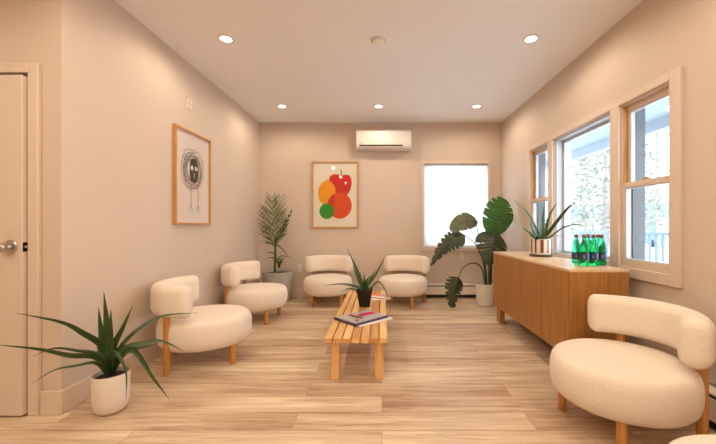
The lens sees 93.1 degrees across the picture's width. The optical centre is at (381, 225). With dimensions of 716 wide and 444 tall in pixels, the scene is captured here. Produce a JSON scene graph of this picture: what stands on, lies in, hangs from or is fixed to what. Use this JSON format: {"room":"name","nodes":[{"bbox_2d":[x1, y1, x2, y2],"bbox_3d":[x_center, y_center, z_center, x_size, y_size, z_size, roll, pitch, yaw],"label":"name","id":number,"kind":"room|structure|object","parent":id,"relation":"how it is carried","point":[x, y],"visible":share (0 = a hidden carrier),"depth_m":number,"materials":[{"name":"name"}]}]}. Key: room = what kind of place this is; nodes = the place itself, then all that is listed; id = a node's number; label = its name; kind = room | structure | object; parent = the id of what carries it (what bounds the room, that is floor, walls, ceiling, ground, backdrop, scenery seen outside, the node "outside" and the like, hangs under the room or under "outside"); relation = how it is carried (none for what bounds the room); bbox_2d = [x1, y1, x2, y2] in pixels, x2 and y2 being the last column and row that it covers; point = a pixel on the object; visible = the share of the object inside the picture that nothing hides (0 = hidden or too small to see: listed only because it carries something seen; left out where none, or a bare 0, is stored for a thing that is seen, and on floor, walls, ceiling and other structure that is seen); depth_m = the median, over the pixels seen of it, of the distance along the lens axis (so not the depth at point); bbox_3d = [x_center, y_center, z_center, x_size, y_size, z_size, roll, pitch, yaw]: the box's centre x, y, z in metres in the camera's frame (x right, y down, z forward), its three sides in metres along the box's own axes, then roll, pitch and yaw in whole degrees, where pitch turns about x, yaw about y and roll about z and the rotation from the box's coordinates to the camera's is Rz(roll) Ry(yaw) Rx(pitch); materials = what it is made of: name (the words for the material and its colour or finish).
{"room":"waiting room","nodes":[
{"label":"waiting room","id":0,"kind":"room"},
{"bbox_2d":[0,0,38,76],"bbox_3d":[-2.770,-0.242,2.115,1.460,2.725,0.200,0,0,0],"label":"wall","id":1,"kind":"structure","parent":0,"point":[19,19],"depth_m":2.02,"materials":[{"name":"paint"}]},
{"bbox_2d":[0,75,27,415],"bbox_3d":[-2.492,0.115,1.962,0.822,1.986,0.106,0,0,2],"label":"door","id":2,"kind":"structure","parent":1,"relation":"in","point":[13,88],"depth_m":1.97,"materials":[{"name":"paint"}]},
{"bbox_2d":[0,63,40,415],"bbox_3d":[-2.495,0.082,2.002,0.942,2.076,0.026,0,0,0],"label":"trim","id":3,"kind":"structure","parent":1,"relation":"attached to","point":[33,70],"depth_m":1.99,"materials":[{"name":"paint"}]},
{"bbox_2d":[40,390,59,414],"bbox_3d":[-1.966,1.050,2.008,0.113,0.140,0.014,0,0,0],"label":"baseboard","id":4,"kind":"structure","parent":1,"relation":"attached to","point":[49,399],"depth_m":2.00,"materials":[{"name":"paint"}]},
{"bbox_2d":[39,0,259,390],"bbox_3d":[-1.975,-0.242,3.647,0.130,2.725,3.265,0,0,0],"label":"wall","id":5,"kind":"structure","parent":0,"point":[113,92],"depth_m":2.46,"materials":[{"name":"paint"}]},
{"bbox_2d":[59,342,162,414],"bbox_3d":[-1.903,1.050,3.640,0.014,0.140,3.279,0,0,0],"label":"baseboard","id":6,"kind":"structure","parent":5,"relation":"attached to","point":[77,393],"depth_m":2.17,"materials":[{"name":"paint"}]},
{"bbox_2d":[186,97,191,111],"bbox_3d":[-1.897,-1.192,3.340,0.026,0.115,0.090,0,0,0],"label":"wall sensor","id":7,"kind":"object","parent":5,"relation":"attached to","point":[188,101],"visible":1,"depth_m":3.33,"materials":[{"name":"paint"}]},
{"bbox_2d":[172,123,210,224],"bbox_3d":[-1.891,-0.470,3.400,0.034,0.920,0.635,0,0,0],"label":"drawing","id":8,"kind":"object","parent":5,"relation":"attached to","point":[191,151],"visible":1,"depth_m":3.35,"materials":[{"name":"white paper"}]},
{"bbox_2d":[0,297,715,443],"bbox_3d":[-0.810,1.170,1.040,5.780,0.100,8.880,0,0,0],"label":"floor","id":9,"kind":"structure","parent":0,"point":[458,374],"depth_m":2.26,"materials":[{"name":"brown wood"}]},
{"bbox_2d":[0,294,189,415],"bbox_3d":[-1.629,0.762,2.025,0.885,0.715,0.382,0,0,-21],"label":"aloe","id":10,"kind":"object","parent":9,"relation":"on","point":[111,385],"visible":1,"depth_m":2.01,"materials":[{"name":"green plant"}]},
{"bbox_2d":[91,366,130,415],"bbox_3d":[-1.638,1.004,2.048,0.188,0.232,0.188,0,0,0],"label":"pot","id":11,"kind":"object","parent":10,"relation":"attached to","point":[109,396],"depth_m":1.99,"materials":[{"name":"white ceramic"}]},
{"bbox_2d":[150,275,251,376],"bbox_3d":[-1.491,0.785,2.841,0.749,0.670,0.714,0,0,-24],"label":"armchair","id":12,"kind":"object","parent":9,"relation":"on","point":[206,327],"visible":0.98,"depth_m":2.56,"materials":[{"name":"beige fabric"}]},
{"bbox_2d":[221,260,287,324],"bbox_3d":[-1.516,0.785,4.051,0.749,0.670,0.714,0,0,3],"label":"armchair","id":13,"kind":"object","parent":9,"relation":"on","point":[257,297],"visible":0.94,"depth_m":3.81,"materials":[{"name":"beige fabric"}]},
{"bbox_2d":[256,191,293,301],"bbox_3d":[-1.568,0.303,4.990,0.550,1.634,0.452,0,0,0],"label":"potted palm","id":14,"kind":"object","parent":9,"relation":"on","point":[285,277],"visible":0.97,"depth_m":4.97,"materials":[{"name":"plant"}]},
{"bbox_2d":[262,269,293,301],"bbox_3d":[-1.530,0.895,4.990,0.452,0.450,0.452,0,0,0],"label":"pot","id":15,"kind":"object","parent":14,"relation":"attached to","point":[285,277],"depth_m":4.85,"materials":[{"name":"white ceramic"}]},
{"bbox_2d":[303,255,352,306],"bbox_3d":[-0.776,0.785,4.883,0.714,0.670,0.749,0,0,-2],"label":"armchair","id":16,"kind":"object","parent":9,"relation":"on","point":[314,285],"visible":0.98,"depth_m":4.80,"materials":[{"name":"beige fabric"}]},
{"bbox_2d":[324,290,386,379],"bbox_3d":[-0.188,0.963,3.305,0.452,0.315,1.790,0,0,0],"label":"slatted bench","id":17,"kind":"object","parent":9,"relation":"on","point":[338,332],"visible":0.74,"depth_m":2.52,"materials":[{"name":"brown wood"}]},
{"bbox_2d":[329,249,389,306],"bbox_3d":[-0.267,0.543,3.353,0.659,0.643,0.240,0,0,-18],"label":"aloe","id":18,"kind":"object","parent":17,"relation":"on","point":[364,292],"visible":1,"depth_m":3.34,"materials":[{"name":"green plant"}]},
{"bbox_2d":[356,287,372,306],"bbox_3d":[-0.173,0.719,3.385,0.160,0.172,0.160,0,0,0],"label":"pot","id":19,"kind":"object","parent":18,"relation":"on","point":[364,294],"depth_m":3.32,"materials":[{"name":"black plastic"}]},
{"bbox_2d":[358,317,392,326],"bbox_3d":[-0.138,0.802,2.912,0.360,0.006,0.300,0,0,-42],"label":"magazine","id":20,"kind":"object","parent":17,"relation":"on","point":[388,318],"visible":0.27,"depth_m":2.82,"materials":[{"name":"white paper"}]},
{"bbox_2d":[334,316,387,325],"bbox_3d":[-0.178,0.792,2.915,0.285,0.013,0.370,0,0,45],"label":"magazine","id":21,"kind":"object","parent":20,"relation":"on","point":[353,324],"visible":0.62,"depth_m":2.79,"materials":[{"name":"paper"}]},
{"bbox_2d":[335,310,386,323],"bbox_3d":[-0.176,0.783,2.918,0.275,0.007,0.360,0,0,45],"label":"magazine","id":22,"kind":"object","parent":21,"relation":"on","point":[362,316],"visible":1,"depth_m":2.90,"materials":[{"name":"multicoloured paper"}]},
{"bbox_2d":[357,311,375,315],"bbox_3d":[-0.133,0.780,2.992,0.177,0.001,0.079,0,0,-37],"label":"photo","id":23,"kind":"object","parent":22,"relation":"on","point":[367,313],"depth_m":3.00},
{"bbox_2d":[371,297,390,300],"bbox_3d":[-0.045,0.802,3.800,0.215,0.006,0.280,0,0,-20],"label":"magazine","id":24,"kind":"object","parent":17,"relation":"on","point":[373,299],"visible":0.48,"depth_m":3.68,"materials":[{"name":"white paper"}]},
{"bbox_2d":[371,293,391,298],"bbox_3d":[-0.050,0.796,3.830,0.270,0.007,0.210,0,0,28],"label":"magazine","id":25,"kind":"object","parent":24,"relation":"on","point":[374,295],"visible":0.73,"depth_m":3.80,"materials":[{"name":"paper"}]},
{"bbox_2d":[379,255,429,308],"bbox_3d":[0.309,0.785,4.866,0.714,0.670,0.749,0,0,25],"label":"armchair","id":26,"kind":"object","parent":9,"relation":"on","point":[396,285],"visible":0.96,"depth_m":4.79,"materials":[{"name":"beige fabric"}]},
{"bbox_2d":[430,197,513,307],"bbox_3d":[1.251,0.414,4.733,1.130,1.643,0.396,0,0,9],"label":"potted leafy plant","id":27,"kind":"object","parent":9,"relation":"on","point":[499,219],"visible":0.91,"depth_m":4.66,"materials":[{"name":"green plant"}]},
{"bbox_2d":[493,252,628,346],"bbox_3d":[1.538,0.716,3.220,0.420,0.809,1.650,0,0,0],"label":"base cabinet","id":28,"kind":"object","parent":9,"relation":"on","point":[549,296],"visible":0.83,"depth_m":2.69,"materials":[{"name":"brown wood"}]},
{"bbox_2d":[531,239,550,254],"bbox_3d":[1.612,0.216,3.430,0.182,0.162,0.181,0,0,0],"label":"pot","id":29,"kind":"object","parent":28,"relation":"on","point":[538,246],"depth_m":3.35,"materials":[{"name":"silver metal"}]},
{"bbox_2d":[514,200,583,256],"bbox_3d":[1.603,0.027,3.313,0.587,0.568,0.446,0,0,24],"label":"aloe","id":30,"kind":"object","parent":28,"relation":"on","point":[541,244],"visible":1,"depth_m":3.36,"materials":[{"name":"green plant"}]},
{"bbox_2d":[571,234,579,264],"bbox_3d":[1.541,0.191,2.685,0.067,0.241,0.067,0,0,0],"label":"water bottle","id":31,"kind":"object","parent":28,"relation":"on","point":[576,244],"visible":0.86,"depth_m":2.67,"materials":[{"name":"green glass"}]},
{"bbox_2d":[579,235,588,265],"bbox_3d":[1.561,0.191,2.612,0.067,0.241,0.067,0,0,5],"label":"water bottle","id":32,"kind":"object","parent":28,"relation":"on","point":[584,248],"visible":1,"depth_m":2.59,"materials":[{"name":"green glass"}]},
{"bbox_2d":[586,234,590,245],"bbox_3d":[1.653,0.191,2.715,0.067,0.241,0.067,0,0,12],"label":"water bottle","id":33,"kind":"object","parent":28,"relation":"on","point":[588,235],"visible":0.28,"depth_m":2.70,"materials":[{"name":"green glass"}]},
{"bbox_2d":[589,234,598,265],"bbox_3d":[1.637,0.191,2.620,0.067,0.241,0.067,0,0,10],"label":"water bottle","id":34,"kind":"object","parent":28,"relation":"on","point":[593,247],"visible":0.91,"depth_m":2.60,"materials":[{"name":"green glass"}]},
{"bbox_2d":[598,234,606,265],"bbox_3d":[1.712,0.191,2.640,0.067,0.241,0.067,0,0,-4],"label":"water bottle","id":35,"kind":"object","parent":28,"relation":"on","point":[602,250],"visible":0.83,"depth_m":2.62,"materials":[{"name":"green plastic"}]},
{"bbox_2d":[549,294,715,443],"bbox_3d":[1.350,0.785,1.904,0.749,0.670,0.714,0,0,-11],"label":"armchair","id":36,"kind":"object","parent":9,"relation":"on","point":[620,381],"visible":1,"depth_m":1.70,"materials":[{"name":"beige fabric"}]},
{"bbox_2d":[669,434,715,443],"bbox_3d":[1.181,0.785,0.879,0.749,0.670,0.714,0,0,20],"label":"armchair","id":37,"kind":"object","parent":9,"relation":"on","point":[707,438],"visible":1,"depth_m":1.16,"materials":[{"name":"beige fabric"}]},
{"bbox_2d":[114,0,642,122],"bbox_3d":[-0.810,-1.655,1.040,5.780,0.100,8.880,0,0,0],"label":"ceiling","id":38,"kind":"structure","parent":0,"point":[437,60],"depth_m":3.07,"materials":[{"name":"paint"}]},
{"bbox_2d":[217,34,233,42],"bbox_3d":[-1.339,-1.602,2.906,0.132,0.006,0.132,0,0,0],"label":"recessed light","id":39,"kind":"object","parent":38,"relation":"in","point":[225,38],"visible":1,"depth_m":2.90,"materials":[{"name":"white plastic"}]},
{"bbox_2d":[371,36,385,45],"bbox_3d":[-0.030,-1.589,2.930,0.128,0.032,0.128,0,0,0],"label":"smoke detector","id":40,"kind":"object","parent":38,"relation":"attached to","point":[377,40],"visible":1,"depth_m":2.90,"materials":[{"name":"plastic"}]},
{"bbox_2d":[374,104,382,107],"bbox_3d":[-0.047,-1.602,4.550,0.132,0.006,0.132,0,0,0],"label":"recessed light","id":41,"kind":"object","parent":38,"relation":"in","point":[376,105],"visible":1,"depth_m":4.55,"materials":[{"name":"white plastic"}]},
{"bbox_2d":[471,104,481,107],"bbox_3d":[1.269,-1.602,4.550,0.132,0.006,0.132,0,0,0],"label":"recessed light","id":42,"kind":"object","parent":38,"relation":"in","point":[475,105],"visible":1,"depth_m":4.55,"materials":[{"name":"white plastic"}]},
{"bbox_2d":[523,34,538,42],"bbox_3d":[1.279,-1.602,2.906,0.132,0.006,0.132,0,0,0],"label":"recessed light","id":43,"kind":"object","parent":38,"relation":"in","point":[531,38],"visible":1,"depth_m":2.90,"materials":[{"name":"white plastic"}]},
{"bbox_2d":[260,123,500,287],"bbox_3d":[-0.090,-0.242,5.365,3.900,2.725,0.170,0,0,0],"label":"wall","id":44,"kind":"structure","parent":0,"point":[389,181],"depth_m":5.28,"materials":[{"name":"paint"}]},
{"bbox_2d":[297,264,301,271],"bbox_3d":[-1.282,0.662,5.275,0.072,0.115,0.009,0,0,0],"label":"wall outlet","id":45,"kind":"object","parent":44,"relation":"attached to","point":[299,266],"visible":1,"depth_m":5.27,"materials":[{"name":"white plastic"}]},
{"bbox_2d":[312,162,358,227],"bbox_3d":[-0.727,-0.474,5.264,0.730,1.035,0.028,0,0,0],"label":"poster","id":46,"kind":"object","parent":44,"relation":"attached to","point":[335,185],"visible":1,"depth_m":5.26,"materials":[{"name":"beige paper"}]},
{"bbox_2d":[319,203,333,218],"bbox_3d":[-0.859,-0.221,5.261,0.227,0.242,0.001,0,0,0],"label":"print","id":47,"kind":"object","parent":46,"relation":"attached to","point":[326,210],"depth_m":5.26,"materials":[{"name":"green paper"}]},
{"bbox_2d":[318,179,335,203],"bbox_3d":[-0.858,-0.521,5.263,0.275,0.395,0.001,0,0,0],"label":"print","id":48,"kind":"object","parent":46,"relation":"attached to","point":[326,187],"depth_m":5.26,"materials":[{"name":"orange paper"}]},
{"bbox_2d":[328,194,333,216],"bbox_3d":[-0.794,-0.310,5.262,0.105,0.366,0.001,0,0,0],"label":"print","id":49,"kind":"object","parent":46,"relation":"attached to","point":[330,196],"depth_m":5.26},
{"bbox_2d":[329,174,351,184],"bbox_3d":[-0.647,-0.614,5.264,0.352,0.369,0.001,0,0,0],"label":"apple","id":50,"kind":"object","parent":46,"relation":"attached to","point":[334,179],"depth_m":5.26,"materials":[{"name":"red paper"}]},
{"bbox_2d":[334,185,350,194],"bbox_3d":[-0.644,-0.532,5.264,0.344,0.205,0.001,0,0,0],"label":"print","id":51,"kind":"object","parent":46,"relation":"attached to","point":[338,189],"depth_m":5.26,"materials":[{"name":"red paper"}]},
{"bbox_2d":[334,192,351,218],"bbox_3d":[-0.658,-0.310,5.262,0.378,0.408,0.001,0,0,0],"label":"print","id":52,"kind":"object","parent":46,"relation":"attached to","point":[342,200],"depth_m":5.26},
{"bbox_2d":[291,288,421,296],"bbox_3d":[-0.638,1.050,5.273,2.516,0.140,0.014,0,0,0],"label":"baseboard","id":53,"kind":"structure","parent":44,"relation":"attached to","point":[296,292],"depth_m":5.27,"materials":[{"name":"paint"}]},
{"bbox_2d":[356,130,410,150],"bbox_3d":[0.025,-1.295,5.173,0.830,0.276,0.214,0,0,0],"label":"air conditioner","id":54,"kind":"object","parent":44,"relation":"attached to","point":[366,140],"visible":1,"depth_m":5.07,"materials":[{"name":"white plastic"}]},
{"bbox_2d":[359,145,402,145],"bbox_3d":[-0.015,-1.196,5.076,0.650,0.027,0.016,0,0,0],"label":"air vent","id":55,"kind":"object","parent":54,"relation":"attached to","point":[359,145],"depth_m":5.07,"materials":[{"name":"black plastic"}]},
{"bbox_2d":[422,283,475,296],"bbox_3d":[1.208,1.006,5.246,1.155,0.227,0.068,0,0,0],"label":"baseboard heater","id":56,"kind":"object","parent":44,"relation":"attached to","point":[433,289],"visible":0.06,"depth_m":5.21,"materials":[{"name":"metal"}]},
{"bbox_2d":[427,283,474,284],"bbox_3d":[1.208,0.909,5.247,1.115,0.028,0.067,0,0,0],"label":"hood","id":57,"kind":"object","parent":56,"relation":"attached to","point":[427,283],"depth_m":5.23,"materials":[{"name":"metal"}]},
{"bbox_2d":[424,164,486,246],"bbox_3d":[1.150,-0.309,5.301,0.990,1.293,0.042,0,0,0],"label":"roller shade","id":58,"kind":"object","parent":44,"relation":"attached to","point":[450,190],"visible":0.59,"depth_m":5.28,"materials":[{"name":"white fabric"}]},
{"bbox_2d":[420,161,491,250],"bbox_3d":[1.150,-0.305,5.271,1.110,1.410,0.018,0,0,0],"label":"trim","id":59,"kind":"structure","parent":44,"relation":"attached to","point":[422,163],"depth_m":5.26,"materials":[{"name":"paint"}]},
{"bbox_2d":[459,252,463,259],"bbox_3d":[1.240,0.477,5.275,0.072,0.115,0.009,0,0,0],"label":"wall outlet","id":60,"kind":"object","parent":44,"relation":"attached to","point":[461,254],"visible":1,"depth_m":5.27,"materials":[{"name":"white plastic"}]},
{"bbox_2d":[546,98,668,169],"bbox_3d":[3.167,-1.560,4.000,2.265,0.240,16.000,0,0,0],"label":"ceiling","id":61,"kind":"structure","parent":0,"point":[657,114],"depth_m":5.89,"materials":[{"name":"paint"}]},
{"bbox_2d":[501,0,715,385],"bbox_3d":[1.945,-0.242,1.140,0.170,2.725,8.680,0,0,0],"label":"wall","id":62,"kind":"structure","parent":0,"point":[655,38],"depth_m":2.29,"materials":[{"name":"paint"}]},
{"bbox_2d":[531,143,547,238],"bbox_3d":[1.946,-0.307,3.997,0.172,1.245,0.467,0,0,0],"label":"window","id":63,"kind":"structure","parent":62,"relation":"in","point":[538,155],"depth_m":4.21,"materials":[{"name":"paint"}]},
{"bbox_2d":[554,112,609,263],"bbox_3d":[1.946,-0.307,3.200,0.172,1.245,0.933,0,0,0],"label":"window","id":64,"kind":"structure","parent":62,"relation":"in","point":[562,144],"depth_m":3.64,"materials":[{"name":"paint"}]},
{"bbox_2d":[526,66,682,288],"bbox_3d":[1.849,-0.297,3.200,0.022,1.375,2.220,0,0,0],"label":"trim","id":65,"kind":"structure","parent":62,"relation":"attached to","point":[674,77],"depth_m":2.46,"materials":[{"name":"paint"}]},
{"bbox_2d":[621,82,668,273],"bbox_3d":[1.946,-0.307,2.402,0.172,1.245,0.465,0,0,0],"label":"window","id":66,"kind":"structure","parent":62,"relation":"in","point":[634,181],"depth_m":2.61,"materials":[{"name":"paint"}]},
{"bbox_2d":[709,383,715,429],"bbox_3d":[1.826,1.006,2.675,0.068,0.227,4.950,0,0,0],"label":"baseboard heater","id":67,"kind":"object","parent":62,"relation":"attached to","point":[712,388],"visible":0.02,"depth_m":1.84,"materials":[{"name":"metal"}]},
{"bbox_2d":[709,383,715,396],"bbox_3d":[1.827,0.909,2.675,0.067,0.028,4.910,0,0,0],"label":"hood","id":68,"kind":"object","parent":67,"relation":"attached to","point":[712,388],"depth_m":1.86,"materials":[{"name":"metal"}]},
{"bbox_3d":[3.117,1.250,4.000,2.165,0.140,16.000,0,0,0],"label":"floor","id":69,"kind":"structure","parent":0,"visible":0},
{"bbox_2d":[571,230,668,262],"bbox_3d":[4.000,0.600,6.200,0.100,1.160,6.100,0,0,0],"label":"porch railing","id":70,"kind":"object","parent":69,"relation":"on","point":[649,234],"visible":0.1,"depth_m":5.00,"materials":[{"name":"paint"}]},
{"label":"outside","id":71,"kind":"structure","parent":0,"visible":0},
{"bbox_2d":[571,240,667,262],"bbox_3d":[15.000,1.820,17.500,90.000,0.100,85.000,0,0,0],"label":"ground","id":72,"kind":"structure","parent":71,"point":[666,245],"depth_m":22.20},
{"bbox_2d":[571,154,602,238],"bbox_3d":[14.590,-4.413,23.010,3.970,12.371,4.023,0,0,-43],"label":"evergreen tree","id":73,"kind":"object","parent":72,"relation":"on","point":[598,191],"visible":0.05,"depth_m":22.92,"materials":[{"name":"green plant"}]},
{"bbox_2d":[546,144,660,240],"bbox_3d":[7.768,-3.893,13.060,4.623,11.331,4.757,0,0,42],"label":"evergreen tree","id":74,"kind":"object","parent":72,"relation":"on","point":[588,162],"visible":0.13,"depth_m":12.84,"materials":[{"name":"grey plant"}]},
{"bbox_2d":[571,135,668,255],"bbox_3d":[5.971,-3.349,9.001,2.564,10.240,2.534,0,0,0],"label":"evergreen tree","id":75,"kind":"object","parent":72,"relation":"on","point":[605,195],"visible":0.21,"depth_m":8.90,"materials":[{"name":"grey plant"}]},
{"bbox_2d":[571,202,668,239],"bbox_3d":[29.000,-0.380,39.000,12.800,4.300,6.800,0,0,40],"label":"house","id":76,"kind":"structure","parent":72,"relation":"on","point":[665,205],"depth_m":36.33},
{"bbox_2d":[645,229,667,246],"bbox_3d":[21.616,1.045,28.981,1.800,1.450,4.450,0,0,-40],"label":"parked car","id":77,"kind":"object","parent":72,"relation":"on","point":[646,239],"visible":0.09,"depth_m":27.37,"materials":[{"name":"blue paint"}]},
{"bbox_2d":[645,130,668,261],"bbox_3d":[13.040,-3.405,15.979,4.203,10.353,4.442,0,0,0],"label":"evergreen tree","id":78,"kind":"object","parent":72,"relation":"on","point":[657,136],"visible":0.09,"depth_m":15.95,"materials":[{"name":"grey plant"}]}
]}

